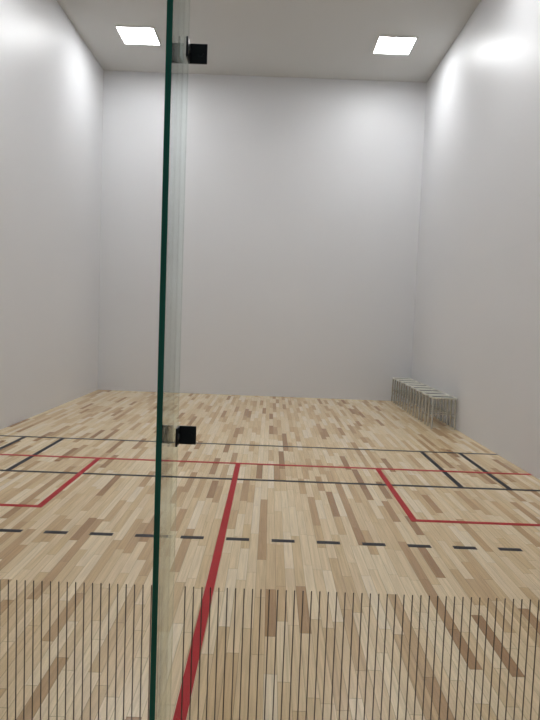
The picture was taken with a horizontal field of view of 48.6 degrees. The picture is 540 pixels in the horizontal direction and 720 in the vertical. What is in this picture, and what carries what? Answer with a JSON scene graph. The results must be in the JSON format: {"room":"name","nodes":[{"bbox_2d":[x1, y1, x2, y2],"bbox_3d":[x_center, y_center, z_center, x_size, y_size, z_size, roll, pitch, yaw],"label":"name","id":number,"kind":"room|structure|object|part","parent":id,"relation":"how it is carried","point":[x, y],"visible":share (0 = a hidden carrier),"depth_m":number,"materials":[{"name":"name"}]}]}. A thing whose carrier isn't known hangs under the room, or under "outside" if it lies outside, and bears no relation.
{"room":"squash court","nodes":[
{"label":"squash court","id":0,"kind":"room"},
{"bbox_2d":[0,0,103,429],"bbox_3d":[-3.337,-2.105,6.627,0.150,6.060,9.750,2,4,0],"label":"wall","id":1,"kind":"structure","parent":0,"point":[51,82],"depth_m":8.72,"materials":[{"name":"white paint"}]},
{"bbox_2d":[149,0,184,719],"bbox_3d":[-0.227,-1.639,1.618,0.016,6.058,0.291,2,4,0],"label":"glass support fin","id":2,"kind":"object","parent":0,"point":[175,21],"visible":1,"depth_m":1.72,"materials":[{"name":"glass"}]},
{"bbox_3d":[-0.227,-1.639,1.618,0.016,6.058,0.291,2,4,0],"label":"fin glass","id":3,"kind":"part","parent":2,"relation":"part of","materials":[{"name":"clear glass"}]},
{"bbox_2d":[175,426,195,446],"bbox_3d":[-0.288,0.236,1.855,0.112,0.058,0.054,2,4,0],"label":"bracket","id":4,"kind":"object","parent":2,"relation":"attached to","point":[184,434],"depth_m":1.87,"materials":[{"name":"black metal"}]},
{"bbox_2d":[186,36,207,64],"bbox_3d":[-0.244,-0.919,1.775,0.112,0.058,0.054,2,4,0],"label":"bracket","id":5,"kind":"object","parent":2,"relation":"attached to","point":[195,53],"depth_m":1.79,"materials":[{"name":"black metal"}]},
{"bbox_2d":[98,70,426,400],"bbox_3d":[-0.203,-2.329,11.566,6.400,6.060,0.150,2,4,0],"label":"wall","id":6,"kind":"structure","parent":0,"point":[300,198],"depth_m":11.48,"materials":[{"name":"white paint"}]},
{"bbox_2d":[56,0,480,82],"bbox_3d":[-0.098,-5.062,6.489,6.400,0.100,9.900,2,4,0],"label":"ceiling","id":7,"kind":"structure","parent":0,"point":[318,39],"depth_m":9.55,"materials":[{"name":"paint"}]},
{"bbox_2d":[115,25,160,45],"bbox_3d":[-2.151,-5.309,9.795,0.620,0.020,0.620,2,4,0],"label":"ceiling light","id":8,"kind":"object","parent":7,"relation":"in","point":[132,35],"depth_m":9.77,"materials":[{"name":"white plastic"}]},
{"bbox_2d":[372,35,417,54],"bbox_3d":[2.036,-5.151,9.796,0.620,0.020,0.620,2,4,0],"label":"ceiling light","id":9,"kind":"object","parent":7,"relation":"in","point":[385,44],"depth_m":9.77,"materials":[{"name":"white plastic"}]},
{"bbox_2d":[0,390,539,719],"bbox_3d":[-0.335,1.190,5.294,6.400,0.102,13.150,2,4,0],"label":"floor","id":10,"kind":"structure","parent":0,"point":[351,515],"depth_m":3.82,"materials":[{"name":"brown wood"}]},
{"bbox_2d":[391,377,412,403],"bbox_3d":[2.539,0.585,11.485,0.372,0.469,0.258,2,4,0],"label":"metal stool","id":11,"kind":"object","parent":10,"relation":"on","point":[393,378],"visible":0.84,"depth_m":11.46,"materials":[{"name":"metal"}]},
{"bbox_3d":[2.373,0.583,11.588,0.028,0.446,0.044,0,4,-28],"label":"leg","id":12,"kind":"part","parent":11,"relation":"part of","materials":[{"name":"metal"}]},
{"bbox_3d":[2.373,0.598,11.384,0.028,0.446,0.044,4,4,28],"label":"leg","id":13,"kind":"part","parent":11,"relation":"part of","materials":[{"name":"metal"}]},
{"bbox_2d":[395,379,417,405],"bbox_3d":[2.538,0.612,11.104,0.372,0.469,0.258,2,4,0],"label":"metal stool","id":14,"kind":"object","parent":10,"relation":"on","point":[398,380],"visible":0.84,"depth_m":11.09,"materials":[{"name":"metal"}]},
{"bbox_3d":[2.372,0.610,11.207,0.028,0.446,0.044,0,4,-28],"label":"leg","id":15,"kind":"part","parent":14,"relation":"part of","materials":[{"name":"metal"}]},
{"bbox_3d":[2.372,0.624,11.003,0.028,0.446,0.044,4,4,28],"label":"leg","id":16,"kind":"part","parent":14,"relation":"part of","materials":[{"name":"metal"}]},
{"bbox_2d":[399,382,423,408],"bbox_3d":[2.537,0.638,10.723,0.372,0.469,0.258,2,4,0],"label":"metal stool","id":17,"kind":"object","parent":10,"relation":"on","point":[402,383],"visible":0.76,"depth_m":10.63,"materials":[{"name":"metal"}]},
{"bbox_3d":[2.371,0.636,10.826,0.028,0.446,0.044,0,4,-28],"label":"leg","id":18,"kind":"part","parent":17,"relation":"part of","materials":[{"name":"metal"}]},
{"bbox_3d":[2.371,0.650,10.622,0.028,0.446,0.044,4,4,28],"label":"leg","id":19,"kind":"part","parent":17,"relation":"part of","materials":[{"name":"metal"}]},
{"bbox_2d":[404,384,428,412],"bbox_3d":[2.536,0.665,10.342,0.372,0.469,0.258,2,4,0],"label":"metal stool","id":20,"kind":"object","parent":10,"relation":"on","point":[408,385],"visible":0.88,"depth_m":10.32,"materials":[{"name":"metal"}]},
{"bbox_3d":[2.370,0.663,10.445,0.028,0.446,0.044,0,4,-28],"label":"leg","id":21,"kind":"part","parent":20,"relation":"part of","materials":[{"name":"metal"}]},
{"bbox_3d":[2.370,0.677,10.241,0.028,0.446,0.044,4,4,28],"label":"leg","id":22,"kind":"part","parent":20,"relation":"part of","materials":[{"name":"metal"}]},
{"bbox_2d":[409,386,434,416],"bbox_3d":[2.535,0.691,9.961,0.372,0.469,0.258,2,4,0],"label":"metal stool","id":23,"kind":"object","parent":10,"relation":"on","point":[412,387],"visible":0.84,"depth_m":9.92,"materials":[{"name":"metal"}]},
{"bbox_3d":[2.369,0.689,10.064,0.028,0.446,0.044,0,4,-28],"label":"leg","id":24,"kind":"part","parent":23,"relation":"part of","materials":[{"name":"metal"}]},
{"bbox_3d":[2.369,0.703,9.860,0.028,0.446,0.044,4,4,28],"label":"leg","id":25,"kind":"part","parent":23,"relation":"part of","materials":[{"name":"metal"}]},
{"bbox_2d":[414,389,441,420],"bbox_3d":[2.534,0.717,9.580,0.372,0.469,0.258,2,4,0],"label":"metal stool","id":26,"kind":"object","parent":10,"relation":"on","point":[417,390],"visible":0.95,"depth_m":9.56,"materials":[{"name":"metal"}]},
{"bbox_3d":[2.368,0.715,9.683,0.028,0.446,0.044,0,4,-28],"label":"leg","id":27,"kind":"part","parent":26,"relation":"part of","materials":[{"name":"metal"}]},
{"bbox_3d":[2.368,0.730,9.479,0.028,0.446,0.044,4,4,28],"label":"leg","id":28,"kind":"part","parent":26,"relation":"part of","materials":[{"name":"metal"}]},
{"bbox_2d":[420,392,448,424],"bbox_3d":[2.534,0.744,9.199,0.372,0.469,0.258,2,4,0],"label":"metal stool","id":29,"kind":"object","parent":10,"relation":"on","point":[423,393],"visible":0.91,"depth_m":9.13,"materials":[{"name":"metal"}]},
{"bbox_3d":[2.367,0.742,9.302,0.028,0.446,0.044,0,4,-28],"label":"leg","id":30,"kind":"part","parent":29,"relation":"part of","materials":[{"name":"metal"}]},
{"bbox_3d":[2.367,0.756,9.097,0.028,0.446,0.044,4,4,28],"label":"leg","id":31,"kind":"part","parent":29,"relation":"part of","materials":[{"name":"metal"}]},
{"bbox_3d":[2.699,0.754,9.302,0.028,0.446,0.044,4,4,28],"label":"leg","id":32,"kind":"part","parent":29,"relation":"part of","materials":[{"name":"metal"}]},
{"bbox_3d":[2.699,0.769,9.098,0.028,0.446,0.044,0,4,-28],"label":"leg","id":33,"kind":"part","parent":29,"relation":"part of","materials":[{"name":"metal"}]},
{"bbox_2d":[427,395,456,429],"bbox_3d":[2.533,0.770,8.818,0.372,0.469,0.258,2,4,0],"label":"metal stool","id":34,"kind":"object","parent":10,"relation":"on","point":[433,397],"visible":1,"depth_m":8.72,"materials":[{"name":"metal"}]},
{"bbox_3d":[2.366,0.768,8.921,0.028,0.446,0.044,0,4,-28],"label":"leg","id":35,"kind":"part","parent":34,"relation":"part of","materials":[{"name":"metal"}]},
{"bbox_3d":[2.366,0.782,8.716,0.028,0.446,0.044,4,4,28],"label":"leg","id":36,"kind":"part","parent":34,"relation":"part of","materials":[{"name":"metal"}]},
{"bbox_3d":[2.698,0.781,8.921,0.028,0.446,0.044,4,4,28],"label":"leg","id":37,"kind":"part","parent":34,"relation":"part of","materials":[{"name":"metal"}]},
{"bbox_3d":[2.698,0.795,8.716,0.028,0.446,0.044,0,4,-28],"label":"leg","id":38,"kind":"part","parent":34,"relation":"part of","materials":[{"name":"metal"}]},
{"bbox_2d":[0,579,539,719],"bbox_3d":[-0.338,1.047,1.939,6.052,0.650,0.001,2,4,0],"label":"film","id":39,"kind":"object","parent":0,"point":[0,579],"depth_m":1.93,"materials":[{"name":"plastic"}]},
{"bbox_2d":[410,0,539,479],"bbox_3d":[2.908,-1.869,6.628,0.150,6.060,9.750,2,4,0],"label":"wall","id":40,"kind":"structure","parent":0,"point":[476,332],"depth_m":7.82,"materials":[{"name":"white paint"}]}
]}

